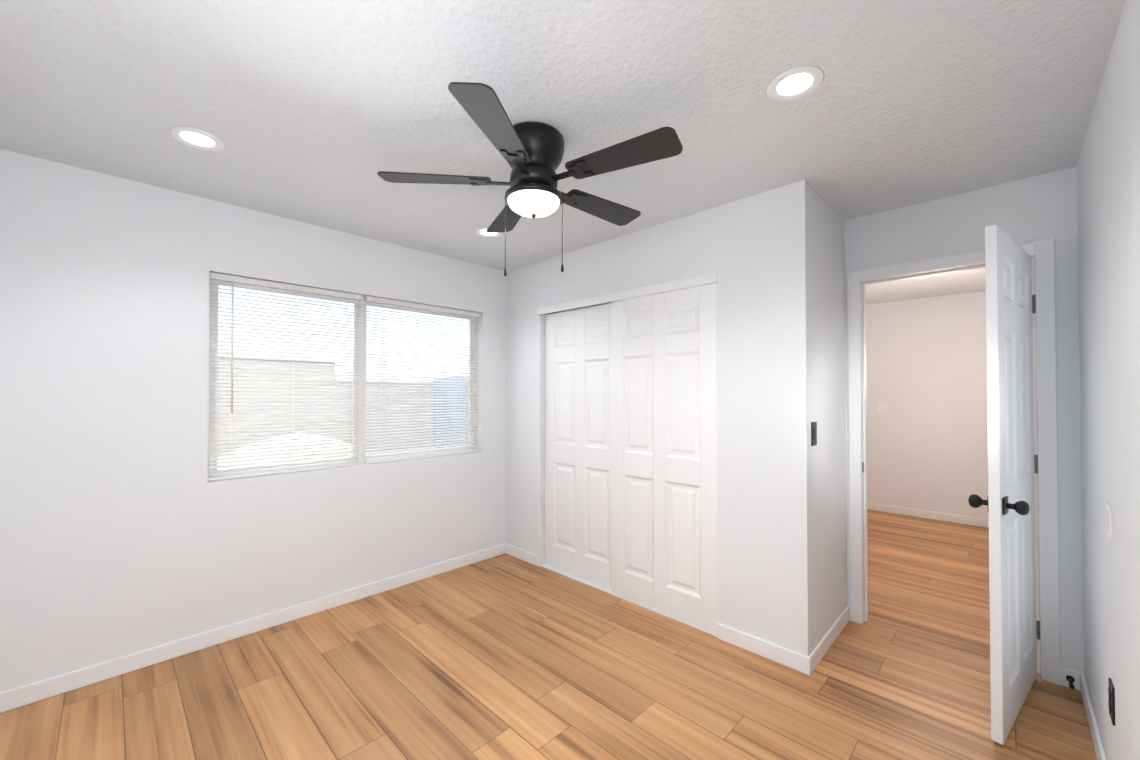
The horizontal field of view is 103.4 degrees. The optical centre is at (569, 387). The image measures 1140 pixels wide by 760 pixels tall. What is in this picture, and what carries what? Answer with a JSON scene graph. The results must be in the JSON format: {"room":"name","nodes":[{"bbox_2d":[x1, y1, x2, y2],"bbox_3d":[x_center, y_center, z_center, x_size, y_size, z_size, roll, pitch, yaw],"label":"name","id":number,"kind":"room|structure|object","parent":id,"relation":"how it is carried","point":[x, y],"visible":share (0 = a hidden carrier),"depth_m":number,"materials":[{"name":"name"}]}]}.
{"room":"empty bedroom","nodes":[
{"label":"empty bedroom","id":0,"kind":"room"},
{"bbox_2d":[0,149,566,692],"bbox_3d":[-1.375,0.196,3.178,0.150,2.440,3.930,-1,-1,44],"label":"wall","id":1,"kind":"structure","parent":0,"point":[126,527],"depth_m":2.32,"materials":[{"name":"paint"}]},
{"bbox_2d":[0,544,503,712],"bbox_3d":[-1.556,1.369,2.858,0.017,0.085,2.880,-1,-1,44],"label":"baseboard","id":2,"kind":"structure","parent":1,"relation":"attached to","point":[14,698],"depth_m":2.45,"materials":[{"name":"white wood"}]},
{"bbox_2d":[208,279,476,476],"bbox_3d":[-1.426,-0.054,3.176,0.054,1.160,1.790,-1,-1,44],"label":"window","id":3,"kind":"structure","parent":1,"relation":"in","point":[363,339],"depth_m":3.11,"materials":[{"name":"white plastic"}]},
{"bbox_2d":[208,272,362,479],"bbox_3d":[-1.708,-0.061,2.783,0.050,1.150,0.822,-1,-1,44],"label":"window blind","id":4,"kind":"object","parent":3,"relation":"attached to","point":[247,281],"visible":0.94,"depth_m":2.74,"materials":[{"name":"white plastic"}]},
{"bbox_2d":[364,296,479,462],"bbox_3d":[-1.085,-0.052,3.434,0.032,1.150,0.932,-1,-1,44],"label":"window blind","id":5,"kind":"object","parent":3,"relation":"attached to","point":[382,301],"visible":1,"depth_m":3.39,"materials":[{"name":"white plastic"}]},
{"bbox_2d":[0,509,1096,759],"bbox_3d":[0.990,1.474,3.075,3.655,0.120,7.110,-1,-1,44],"label":"floor","id":6,"kind":"structure","parent":0,"point":[504,657],"depth_m":2.10,"materials":[{"name":"brown wood"}]},
{"bbox_2d":[540,563,717,636],"bbox_3d":[0.330,1.410,3.097,1.500,0.009,0.091,-1,-1,44],"label":"closet track","id":7,"kind":"object","parent":6,"relation":"on","point":[579,579],"visible":0.29,"depth_m":3.16,"materials":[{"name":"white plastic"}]},
{"bbox_2d":[545,303,611,588],"bbox_3d":[0.086,0.406,3.377,0.770,2.000,0.035,-1,-1,44],"label":"closet door","id":8,"kind":"structure","parent":7,"relation":"on","point":[578,448],"depth_m":3.37,"materials":[{"name":"white wood"}]},
{"bbox_2d":[611,283,717,633],"bbox_3d":[0.573,0.399,2.843,0.770,2.000,0.035,-1,-1,44],"label":"closet door","id":9,"kind":"structure","parent":7,"relation":"on","point":[664,459],"depth_m":2.80,"materials":[{"name":"white wood"}]},
{"bbox_2d":[0,0,1125,304],"bbox_3d":[0.990,-1.085,3.108,3.655,0.120,7.110,-1,-1,44],"label":"ceiling","id":10,"kind":"structure","parent":0,"point":[320,112],"depth_m":1.63,"materials":[{"name":"paint"}]},
{"bbox_2d":[170,126,223,150],"bbox_3d":[-1.557,-1.038,1.884,0.176,0.006,0.176,-1,-1,44],"label":"recessed light","id":11,"kind":"object","parent":10,"relation":"in","point":[196,138],"visible":1,"depth_m":1.88,"materials":[{"name":"white"}]},
{"bbox_2d":[475,227,501,237],"bbox_3d":[-0.537,-1.024,2.971,0.176,0.006,0.176,-1,-1,44],"label":"recessed light","id":12,"kind":"object","parent":10,"relation":"in","point":[482,232],"visible":0.83,"depth_m":2.98,"materials":[{"name":"white"}]},
{"bbox_2d":[377,82,682,275],"bbox_3d":[-0.119,-0.753,1.891,1.198,0.576,1.173,-1,-1,44],"label":"fan","id":13,"kind":"object","parent":10,"relation":"hanging from","point":[532,153],"visible":1,"depth_m":1.77,"materials":[{"name":"black metal"}]},
{"bbox_2d":[767,66,823,101],"bbox_3d":[0.773,-1.043,1.551,0.176,0.006,0.176,-1,-1,44],"label":"recessed light","id":14,"kind":"object","parent":10,"relation":"in","point":[793,84],"visible":1,"depth_m":1.55,"materials":[{"name":"white"}]},
{"bbox_2d":[506,180,815,656],"bbox_3d":[0.348,0.195,3.110,2.410,2.440,0.120,-1,-1,44],"label":"wall","id":15,"kind":"structure","parent":0,"point":[755,252],"depth_m":2.45,"materials":[{"name":"paint"}]},
{"bbox_2d":[504,543,538,565],"bbox_3d":[-0.394,1.380,3.727,0.405,0.085,0.013,-1,-1,44],"label":"baseboard","id":16,"kind":"structure","parent":15,"relation":"attached to","point":[529,557],"depth_m":3.72,"materials":[{"name":"white wood"}]},
{"bbox_2d":[537,272,717,314],"bbox_3d":[0.291,-0.620,3.084,1.524,0.056,0.028,-1,-1,44],"label":"door trim","id":17,"kind":"structure","parent":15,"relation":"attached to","point":[699,280],"depth_m":2.94,"materials":[{"name":"white wood"}]},
{"bbox_2d":[718,623,807,674],"bbox_3d":[0.995,1.363,2.373,0.455,0.085,0.017,-1,-1,44],"label":"baseboard","id":18,"kind":"structure","parent":15,"relation":"attached to","point":[789,658],"depth_m":2.34,"materials":[{"name":"white wood"}]},
{"bbox_2d":[567,166,1083,672],"bbox_3d":[1.214,0.197,3.313,3.365,2.440,0.120,-1,-1,44],"label":"wall","id":19,"kind":"structure","parent":0,"point":[1035,208],"depth_m":2.18,"materials":[{"name":"paint"}]},
{"bbox_2d":[847,239,1060,684],"bbox_3d":[2.055,0.349,2.490,0.863,2.115,0.152,-1,-1,44],"label":"door frame","id":20,"kind":"structure","parent":19,"relation":"attached to","point":[1041,253],"depth_m":2.22,"materials":[{"name":"white wood"}]},
{"bbox_2d":[968,224,1039,744],"bbox_3d":[1.963,0.373,1.991,0.735,2.030,0.179,1,-1,-37],"label":"hinged door","id":21,"kind":"structure","parent":19,"relation":"in","point":[1009,502],"depth_m":1.87,"materials":[{"name":"white wood"}]},
{"bbox_2d":[812,188,846,645],"bbox_3d":[1.429,0.188,2.579,0.120,2.440,0.630,-1,-1,44],"label":"wall","id":22,"kind":"structure","parent":0,"point":[830,496],"depth_m":2.51,"materials":[{"name":"paint"}]},
{"bbox_2d":[811,422,816,445],"bbox_3d":[1.248,0.234,2.300,0.009,0.120,0.075,-1,-1,44],"label":"light switch","id":23,"kind":"object","parent":22,"relation":"attached to","point":[813,433],"visible":0.98,"depth_m":2.29,"materials":[{"name":"black plastic"}]},
{"bbox_2d":[808,606,849,674],"bbox_3d":[1.431,1.364,2.470,0.013,0.085,0.763,-1,-1,44],"label":"baseboard","id":24,"kind":"structure","parent":22,"relation":"attached to","point":[823,646],"depth_m":2.41,"materials":[{"name":"white wood"}]},
{"bbox_2d":[866,291,988,518],"bbox_3d":[3.922,0.221,5.099,1.985,2.440,0.140,-1,-1,44],"label":"wall","id":25,"kind":"structure","parent":0,"point":[926,383],"depth_m":4.97,"materials":[{"name":"paint"}]},
{"bbox_2d":[878,403,885,412],"bbox_3d":[3.647,0.233,5.264,0.080,0.120,0.009,-1,-1,44],"label":"light switch","id":26,"kind":"object","parent":25,"relation":"attached to","point":[881,407],"visible":1,"depth_m":5.26,"materials":[{"name":"white plastic"}]},
{"bbox_2d":[867,502,988,527],"bbox_3d":[3.908,1.397,4.988,1.800,0.085,0.017,-1,-1,44],"label":"baseboard","id":27,"kind":"structure","parent":25,"relation":"attached to","point":[960,519],"depth_m":4.94,"materials":[{"name":"white wood"}]},
{"bbox_2d":[1077,0,1139,759],"bbox_3d":[2.248,0.178,1.864,0.140,2.440,7.110,-1,-1,44],"label":"wall","id":28,"kind":"structure","parent":0,"point":[1108,189],"depth_m":1.43,"materials":[{"name":"paint"}]},
{"bbox_2d":[1068,669,1106,759],"bbox_3d":[1.085,1.342,0.783,0.035,0.085,3.660,-1,-1,44],"label":"baseboard","id":29,"kind":"structure","parent":28,"relation":"attached to","point":[1080,683],"depth_m":1.85,"materials":[{"name":"white wood"}]},
{"bbox_2d":[1066,675,1074,688],"bbox_3d":[2.305,1.356,2.071,0.028,0.028,0.085,-1,-1,44],"label":"doorstop","id":30,"kind":"object","parent":29,"relation":"attached to","point":[1070,679],"visible":1,"depth_m":2.08,"materials":[{"name":"black metal"}]},
{"bbox_2d":[1105,502,1111,542],"bbox_3d":[1.786,0.444,1.494,0.009,0.120,0.075,-1,-1,44],"label":"light switch","id":31,"kind":"object","parent":28,"relation":"attached to","point":[1108,513],"visible":1,"depth_m":1.48,"materials":[{"name":"white plastic"}]},
{"bbox_2d":[1108,678,1114,725],"bbox_3d":[1.786,1.034,1.486,0.009,0.120,0.075,-1,-1,44],"label":"electrical outlet","id":32,"kind":"object","parent":28,"relation":"attached to","point":[1111,696],"visible":1,"depth_m":1.47,"materials":[{"name":"black plastic"}]},
{"label":"outside","id":33,"kind":"structure","parent":0,"visible":0},
{"bbox_3d":[-5.555,1.840,8.895,13.850,0.200,26.000,-1,-1,44],"label":"ground","id":34,"kind":"structure","parent":33,"visible":0},
{"bbox_2d":[217,433,368,468],"bbox_3d":[-2.618,1.086,4.290,1.500,1.318,2.300,-1,-1,44],"label":"mound","id":35,"kind":"object","parent":34,"relation":"on","point":[286,451],"depth_m":4.00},
{"bbox_2d":[217,351,433,457],"bbox_3d":[-3.123,0.666,5.138,0.280,2.050,20.000,-1,-1,44],"label":"fence","id":36,"kind":"object","parent":34,"relation":"on","point":[256,367],"depth_m":5.15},
{"bbox_2d":[433,376,468,448],"bbox_3d":[-1.012,0.744,5.382,2.360,1.800,0.060,-1,-1,44],"label":"gate","id":37,"kind":"object","parent":36,"relation":"attached to","point":[450,409],"depth_m":5.88,"materials":[{"name":"blue paint"}]}
]}

